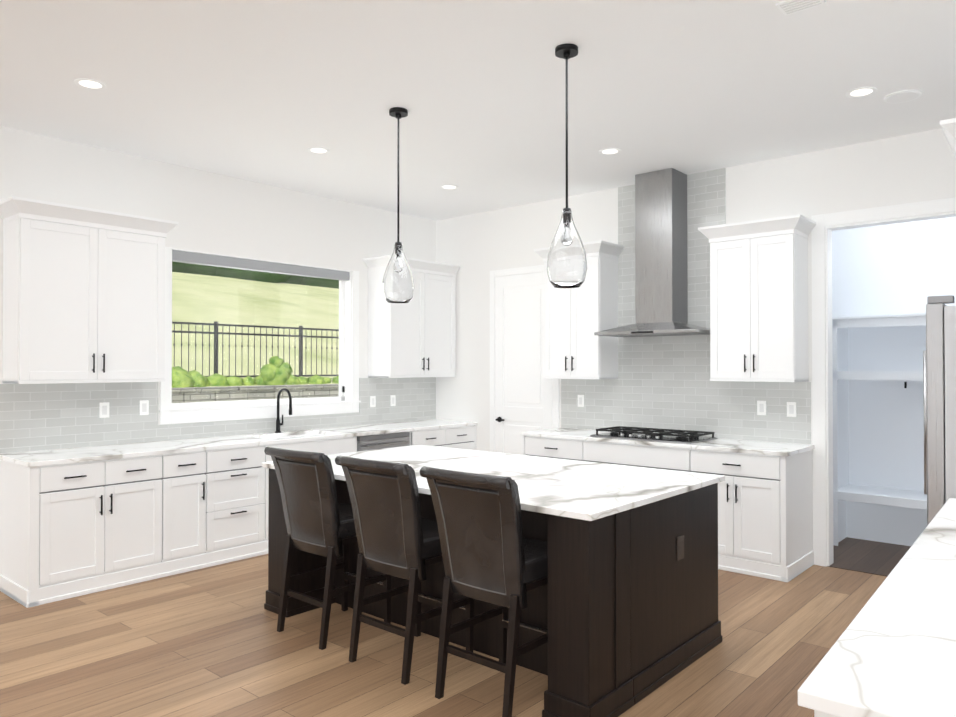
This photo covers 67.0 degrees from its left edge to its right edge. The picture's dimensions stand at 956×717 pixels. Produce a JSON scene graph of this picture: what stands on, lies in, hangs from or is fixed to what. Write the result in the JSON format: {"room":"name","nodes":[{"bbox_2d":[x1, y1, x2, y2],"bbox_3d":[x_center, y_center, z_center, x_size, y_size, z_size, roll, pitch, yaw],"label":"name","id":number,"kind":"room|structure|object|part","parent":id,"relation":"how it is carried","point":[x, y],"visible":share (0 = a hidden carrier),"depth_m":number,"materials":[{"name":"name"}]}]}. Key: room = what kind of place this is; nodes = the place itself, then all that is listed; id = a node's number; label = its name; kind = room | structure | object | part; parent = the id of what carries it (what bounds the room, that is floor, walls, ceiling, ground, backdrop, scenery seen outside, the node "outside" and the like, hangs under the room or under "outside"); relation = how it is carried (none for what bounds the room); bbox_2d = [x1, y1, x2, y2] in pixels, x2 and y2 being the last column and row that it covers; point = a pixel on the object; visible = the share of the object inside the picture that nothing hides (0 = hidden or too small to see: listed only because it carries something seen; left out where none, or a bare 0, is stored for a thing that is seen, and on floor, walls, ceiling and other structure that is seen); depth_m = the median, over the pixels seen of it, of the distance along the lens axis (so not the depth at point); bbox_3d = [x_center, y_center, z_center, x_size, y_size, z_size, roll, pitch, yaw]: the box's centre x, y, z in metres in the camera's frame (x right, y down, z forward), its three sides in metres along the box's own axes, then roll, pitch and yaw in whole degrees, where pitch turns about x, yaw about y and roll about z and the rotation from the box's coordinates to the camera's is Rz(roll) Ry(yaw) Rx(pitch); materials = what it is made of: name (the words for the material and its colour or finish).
{"room":"kitchen","nodes":[
{"label":"kitchen","id":0,"kind":"room"},
{"bbox_2d":[0,127,435,453],"bbox_3d":[-3.774,-0.019,4.522,0.150,3.170,10.120,-1,-1,41],"label":"wall","id":1,"kind":"structure","parent":0,"point":[210,212],"depth_m":6.18,"materials":[{"name":"white paint"}]},
{"bbox_2d":[0,196,178,383],"bbox_3d":[-2.803,-0.436,5.220,0.403,1.220,1.112,-1,-1,41],"label":"upper cabinet","id":2,"kind":"object","parent":1,"relation":"attached to","point":[83,294],"visible":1,"depth_m":5.05,"materials":[{"name":"white wood"}]},
{"bbox_2d":[0,377,435,453],"bbox_3d":[-1.885,0.430,6.577,0.006,0.479,4.286,-1,-1,41],"label":"backsplash","id":3,"kind":"structure","parent":1,"relation":"attached to","point":[35,417],"depth_m":5.59,"materials":[{"name":"tile"}]},
{"bbox_2d":[99,402,108,417],"bbox_3d":[-2.831,0.391,5.474,0.008,0.116,0.072,-1,-1,41],"label":"outlet","id":4,"kind":"object","parent":3,"relation":"attached to","point":[103,409],"visible":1,"depth_m":5.47,"materials":[{"name":"white plastic"}]},
{"bbox_2d":[139,400,148,414],"bbox_3d":[-2.634,0.389,5.701,0.008,0.116,0.072,-1,-1,41],"label":"outlet","id":5,"kind":"object","parent":3,"relation":"attached to","point":[144,408],"visible":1,"depth_m":5.70,"materials":[{"name":"white plastic"}]},
{"bbox_2d":[370,396,375,406],"bbox_3d":[-1.089,0.447,7.484,0.008,0.116,0.072,-1,-1,41],"label":"outlet","id":6,"kind":"object","parent":3,"relation":"attached to","point":[372,401],"visible":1,"depth_m":7.48,"materials":[{"name":"white plastic"}]},
{"bbox_2d":[390,395,395,405],"bbox_3d":[-0.905,0.449,7.695,0.008,0.116,0.072,-1,-1,41],"label":"outlet","id":7,"kind":"object","parent":3,"relation":"attached to","point":[392,400],"visible":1,"depth_m":7.69,"materials":[{"name":"white plastic"}]},
{"bbox_2d":[159,247,360,424],"bbox_3d":[-1.934,-0.178,6.621,0.185,1.434,2.061,-1,-1,41],"label":"window","id":8,"kind":"structure","parent":1,"relation":"in","point":[191,411],"depth_m":6.62,"materials":[{"name":"white"}]},
{"bbox_2d":[172,250,349,280],"bbox_3d":[-1.927,-0.838,6.621,0.073,0.086,1.843,-1,-1,41],"label":"window blind","id":9,"kind":"object","parent":8,"relation":"attached to","point":[218,261],"visible":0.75,"depth_m":6.49,"materials":[{"name":"grey"}]},
{"bbox_2d":[364,255,459,377],"bbox_3d":[-0.686,-0.411,7.662,0.403,1.220,1.036,-1,-1,41],"label":"upper cabinet","id":10,"kind":"object","parent":1,"relation":"attached to","point":[415,336],"visible":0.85,"depth_m":7.51,"materials":[{"name":"white wood"}]},
{"bbox_2d":[0,537,910,716],"bbox_3d":[0.215,1.586,1.764,9.770,0.104,11.440,-1,-1,41],"label":"floor","id":11,"kind":"structure","parent":0,"point":[211,641],"depth_m":3.77,"materials":[{"name":"brown wood"}]},
{"bbox_2d":[0,419,477,607],"bbox_3d":[-1.639,1.128,6.345,0.667,0.915,4.299,-1,-1,41],"label":"base cabinet","id":12,"kind":"object","parent":11,"relation":"on","point":[75,522],"depth_m":5.11,"materials":[{"name":"painted wood"},{"name":"black metal"}]},
{"bbox_2d":[275,388,291,432],"bbox_3d":[-1.735,0.468,6.491,0.233,0.407,0.080,-1,-1,41],"label":"faucet","id":13,"kind":"object","parent":12,"relation":"on","point":[278,424],"visible":1,"depth_m":6.52,"materials":[{"name":"black metal"}]},
{"bbox_2d":[264,446,390,649],"bbox_3d":[-0.851,1.033,4.174,0.510,1.059,0.591,-1,-1,41],"label":"stool","id":14,"kind":"object","parent":11,"relation":"on","point":[319,519],"visible":0.85,"depth_m":4.01,"materials":[{"name":"leather"}]},
{"bbox_2d":[335,455,473,684],"bbox_3d":[-0.363,1.029,3.752,0.510,1.059,0.591,-1,-1,41],"label":"stool","id":15,"kind":"object","parent":11,"relation":"on","point":[397,534],"visible":0.98,"depth_m":3.58,"materials":[{"name":"leather"}]},
{"bbox_2d":[420,466,547,716],"bbox_3d":[0.105,1.025,3.346,0.510,1.059,0.591,-1,-1,41],"label":"stool","id":16,"kind":"object","parent":11,"relation":"on","point":[491,554],"visible":0.9,"depth_m":3.18,"materials":[{"name":"leather"}]},
{"bbox_2d":[264,468,724,716],"bbox_3d":[0.005,1.121,4.253,2.380,0.886,1.357,-1,-1,41],"label":"kitchen island","id":17,"kind":"object","parent":11,"relation":"on","point":[622,607],"depth_m":3.43,"materials":[{"name":"brown wood"}]},
{"bbox_2d":[262,444,724,523],"bbox_3d":[0.005,0.663,4.257,2.405,0.030,1.381,-1,-1,41],"label":"island countertop","id":18,"kind":"structure","parent":17,"relation":"on","point":[572,489],"depth_m":3.92,"materials":[{"name":"white stone"}]},
{"bbox_2d":[677,535,683,560],"bbox_3d":[1.018,0.950,3.627,0.008,0.116,0.072,-1,-1,41],"label":"outlet","id":19,"kind":"object","parent":17,"relation":"attached to","point":[680,547],"visible":1,"depth_m":3.62,"materials":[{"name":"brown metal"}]},
{"bbox_2d":[521,426,814,581],"bbox_3d":[1.482,1.095,6.059,2.355,0.975,0.649,-1,-1,41],"label":"base cabinet","id":20,"kind":"object","parent":11,"relation":"on","point":[765,509],"depth_m":5.36,"materials":[{"name":"white painted wood"},{"name":"black metal"}]},
{"bbox_3d":[1.471,0.637,6.084,0.915,0.060,0.510,-1,-1,41],"label":"cooktop","id":21,"kind":"part","parent":20,"relation":"part of","materials":[{"name":"black metal"}]},
{"bbox_2d":[814,714,825,716],"bbox_3d":[1.103,1.093,1.489,0.649,0.886,0.839,-1,-1,41],"label":"base cabinet","id":22,"kind":"object","parent":11,"relation":"on","point":[815,715],"depth_m":1.34,"materials":[{"name":"white wood"}]},
{"bbox_2d":[798,498,955,716],"bbox_3d":[1.621,0.642,2.141,0.718,0.030,2.538,-1,-1,41],"label":"countertop","id":23,"kind":"structure","parent":22,"relation":"on","point":[897,657],"depth_m":1.55,"materials":[{"name":"white stone"}]},
{"bbox_2d":[832,313,926,545],"bbox_3d":[3.870,0.611,5.675,1.915,1.935,0.505,-1,-1,41],"label":"built-in shelving unit","id":24,"kind":"object","parent":11,"relation":"on","point":[879,495],"visible":0.69,"depth_m":6.22,"materials":[{"name":"white paint"}]},
{"bbox_2d":[923,295,955,525],"bbox_3d":[2.667,0.632,3.579,0.798,1.850,0.949,-1,-1,41],"label":"fridge","id":25,"kind":"object","parent":11,"relation":"on","point":[939,370],"visible":0.65,"depth_m":3.39,"materials":[{"name":"grey metal"}]},
{"bbox_2d":[940,118,955,157],"bbox_3d":[2.719,0.236,3.540,0.683,2.640,1.182,-1,-1,41],"label":"tall cabinet","id":26,"kind":"object","parent":11,"relation":"on","point":[948,127],"visible":1,"depth_m":3.30,"materials":[{"name":"white wood"}]},
{"bbox_2d":[0,0,955,220],"bbox_3d":[0.215,-1.682,1.797,9.770,0.100,11.440,-1,-1,41],"label":"ceiling","id":27,"kind":"structure","parent":0,"point":[269,92],"depth_m":4.27,"materials":[{"name":"white paint"}]},
{"bbox_2d":[74,78,106,89],"bbox_3d":[-2.266,-1.603,4.224,0.170,0.005,0.170,-1,-1,41],"label":"recessed light","id":28,"kind":"object","parent":27,"relation":"in","point":[90,84],"visible":1,"depth_m":4.22,"materials":[{"name":"white"}]},
{"bbox_2d":[307,147,329,153],"bbox_3d":[-1.218,-1.590,5.526,0.170,0.005,0.170,-1,-1,41],"label":"recessed light","id":29,"kind":"object","parent":27,"relation":"in","point":[318,150],"visible":0.96,"depth_m":5.52,"materials":[{"name":"white"}]},
{"bbox_2d":[382,107,414,302],"bbox_3d":[-0.513,-0.981,4.657,0.209,1.240,0.209,-1,-1,41],"label":"pendant light","id":30,"kind":"object","parent":27,"relation":"hanging from","point":[398,283],"visible":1,"depth_m":4.60,"materials":[{"name":"clear glass"}]},
{"bbox_3d":[-0.513,-0.547,4.653,0.209,0.371,0.209,-1,-1,41],"label":"lamp shade","id":31,"kind":"part","parent":30,"relation":"part of","materials":[{"name":"clear glass"}]},
{"bbox_2d":[440,185,458,189],"bbox_3d":[-0.264,-1.578,6.657,0.170,0.005,0.170,-1,-1,41],"label":"recessed light","id":32,"kind":"object","parent":27,"relation":"in","point":[449,187],"visible":0.92,"depth_m":6.66,"materials":[{"name":"white"}]},
{"bbox_2d":[547,43,586,287],"bbox_3d":[0.461,-0.991,3.747,0.209,1.240,0.209,-1,-1,41],"label":"pendant light","id":33,"kind":"object","parent":27,"relation":"hanging from","point":[566,263],"visible":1,"depth_m":3.69,"materials":[{"name":"clear glass"}]},
{"bbox_3d":[0.461,-0.566,3.743,0.209,0.391,0.209,-1,-1,41],"label":"lamp shade","id":34,"kind":"part","parent":33,"relation":"part of","materials":[{"name":"clear glass"}]},
{"bbox_2d":[599,148,620,154],"bbox_3d":[1.014,-1.590,5.550,0.170,0.005,0.170,-1,-1,41],"label":"recessed light","id":35,"kind":"object","parent":27,"relation":"in","point":[610,151],"visible":0.98,"depth_m":5.55,"materials":[{"name":"white"}]},
{"bbox_2d":[776,0,825,15],"bbox_3d":[1.463,-1.609,3.275,0.180,0.013,0.130,-1,-1,41],"label":"ceiling vent","id":36,"kind":"object","parent":27,"relation":"in","point":[786,7],"visible":0.98,"depth_m":3.28,"materials":[{"name":"white"}]},
{"bbox_2d":[845,87,876,97],"bbox_3d":[2.308,-1.602,4.349,0.170,0.005,0.170,-1,-1,41],"label":"recessed light","id":37,"kind":"object","parent":27,"relation":"in","point":[860,92],"visible":1,"depth_m":4.35,"materials":[{"name":"white"}]},
{"bbox_2d":[884,89,921,102],"bbox_3d":[2.591,-1.597,4.408,0.200,0.013,0.200,-1,-1,41],"label":"ceiling speaker","id":38,"kind":"object","parent":27,"relation":"attached to","point":[902,96],"visible":0.98,"depth_m":4.39,"materials":[{"name":"white plastic"}]},
{"bbox_2d":[436,128,955,508],"bbox_3d":[1.843,-0.001,6.270,6.050,3.170,0.120,-1,-1,41],"label":"wall","id":39,"kind":"structure","parent":0,"point":[477,248],"depth_m":6.70,"materials":[{"name":"white paint"}]},
{"bbox_2d":[490,265,558,454],"bbox_3d":[0.443,0.331,7.349,0.881,2.528,0.073,-1,-1,41],"label":"pantry door","id":40,"kind":"structure","parent":39,"relation":"in","point":[524,395],"depth_m":7.42,"materials":[{"name":"white wood"}]},
{"bbox_2d":[534,240,623,378],"bbox_3d":[0.934,-0.421,6.713,0.734,1.220,0.403,-1,-1,41],"label":"upper cabinet","id":41,"kind":"object","parent":39,"relation":"attached to","point":[575,319],"visible":0.79,"depth_m":6.57,"materials":[{"name":"white wood"}]},
{"bbox_2d":[594,168,709,336],"bbox_3d":[1.513,-0.891,6.149,0.915,1.387,0.494,-1,-1,41],"label":"range hood","id":42,"kind":"object","parent":39,"relation":"attached to","point":[661,287],"visible":0.85,"depth_m":6.10,"materials":[{"name":"silver metal"}]},
{"bbox_2d":[561,168,810,443],"bbox_3d":[1.688,-0.458,6.325,2.310,2.250,0.006,-1,-1,41],"label":"backsplash","id":43,"kind":"structure","parent":39,"relation":"attached to","point":[662,382],"depth_m":6.21,"materials":[{"name":"tile"}]},
{"bbox_2d":[578,395,583,406],"bbox_3d":[0.984,0.406,6.916,0.072,0.116,0.008,-1,-1,41],"label":"electrical outlet","id":44,"kind":"object","parent":43,"relation":"attached to","point":[580,400],"visible":1,"depth_m":6.91,"materials":[{"name":"white plastic"}]},
{"bbox_2d":[757,401,765,414],"bbox_3d":[2.276,0.396,5.796,0.072,0.116,0.008,-1,-1,41],"label":"electrical outlet","id":45,"kind":"object","parent":43,"relation":"attached to","point":[761,407],"visible":1,"depth_m":5.79,"materials":[{"name":"white plastic"}]},
{"bbox_2d":[787,402,795,416],"bbox_3d":[2.450,0.398,5.646,0.072,0.116,0.008,-1,-1,41],"label":"electrical outlet","id":46,"kind":"object","parent":43,"relation":"attached to","point":[791,409],"visible":1,"depth_m":5.64,"materials":[{"name":"white plastic"}]},
{"bbox_2d":[698,214,815,381],"bbox_3d":[2.175,-0.432,5.638,0.777,1.220,0.403,-1,-1,41],"label":"upper cabinet","id":47,"kind":"object","parent":39,"relation":"attached to","point":[758,300],"visible":1,"depth_m":5.50,"materials":[{"name":"white wood"}]},
{"bbox_2d":[811,197,955,566],"bbox_3d":[3.119,0.235,5.151,1.350,2.675,0.138,-1,-1,41],"label":"trim","id":48,"kind":"structure","parent":39,"relation":"attached to","point":[822,384],"depth_m":5.50,"materials":[{"name":"white wood"}]},
{"bbox_2d":[832,217,955,316],"bbox_3d":[3.763,-0.002,6.194,3.050,3.170,0.120,-1,-1,41],"label":"wall","id":49,"kind":"structure","parent":0,"point":[903,268],"depth_m":6.26,"materials":[{"name":"white paint"}]},
{"label":"outside","id":50,"kind":"structure","parent":0,"visible":0},
{"bbox_2d":[172,272,338,402],"bbox_3d":[-12.571,-2.465,40.547,59.400,9.200,57.000,-1,-1,41],"label":"lawn","id":51,"kind":"structure","parent":50,"point":[212,299],"depth_m":19.43,"materials":[{"name":"green plant"}]},
{"bbox_2d":[172,356,338,387],"bbox_3d":[6.671,0.399,23.837,0.918,0.646,57.298,-1,-1,41],"label":"bush","id":52,"kind":"object","parent":51,"relation":"on","point":[178,372],"depth_m":11.77,"materials":[{"name":"green plant"}]},
{"bbox_2d":[172,321,338,377],"bbox_3d":[5.983,0.038,23.757,0.050,1.050,58.039,-1,-1,41],"label":"fence","id":53,"kind":"object","parent":51,"relation":"on","point":[216,325],"depth_m":12.33,"materials":[{"name":"grey metal"}]},
{"bbox_2d":[172,384,338,402],"bbox_3d":[7.388,1.256,23.503,0.440,1.410,57.444,-1,-1,41],"label":"stonebank","id":54,"kind":"object","parent":51,"relation":"on","point":[184,392],"depth_m":10.79,"materials":[{"name":"stone"}]},
{"bbox_2d":[172,262,338,288],"bbox_3d":[-11.634,-8.515,43.626,13.833,12.459,56.596,-1,-1,41],"label":"trees","id":55,"kind":"object","parent":51,"relation":"on","point":[243,274],"depth_m":35.75,"materials":[{"name":"green plant"}]}
]}

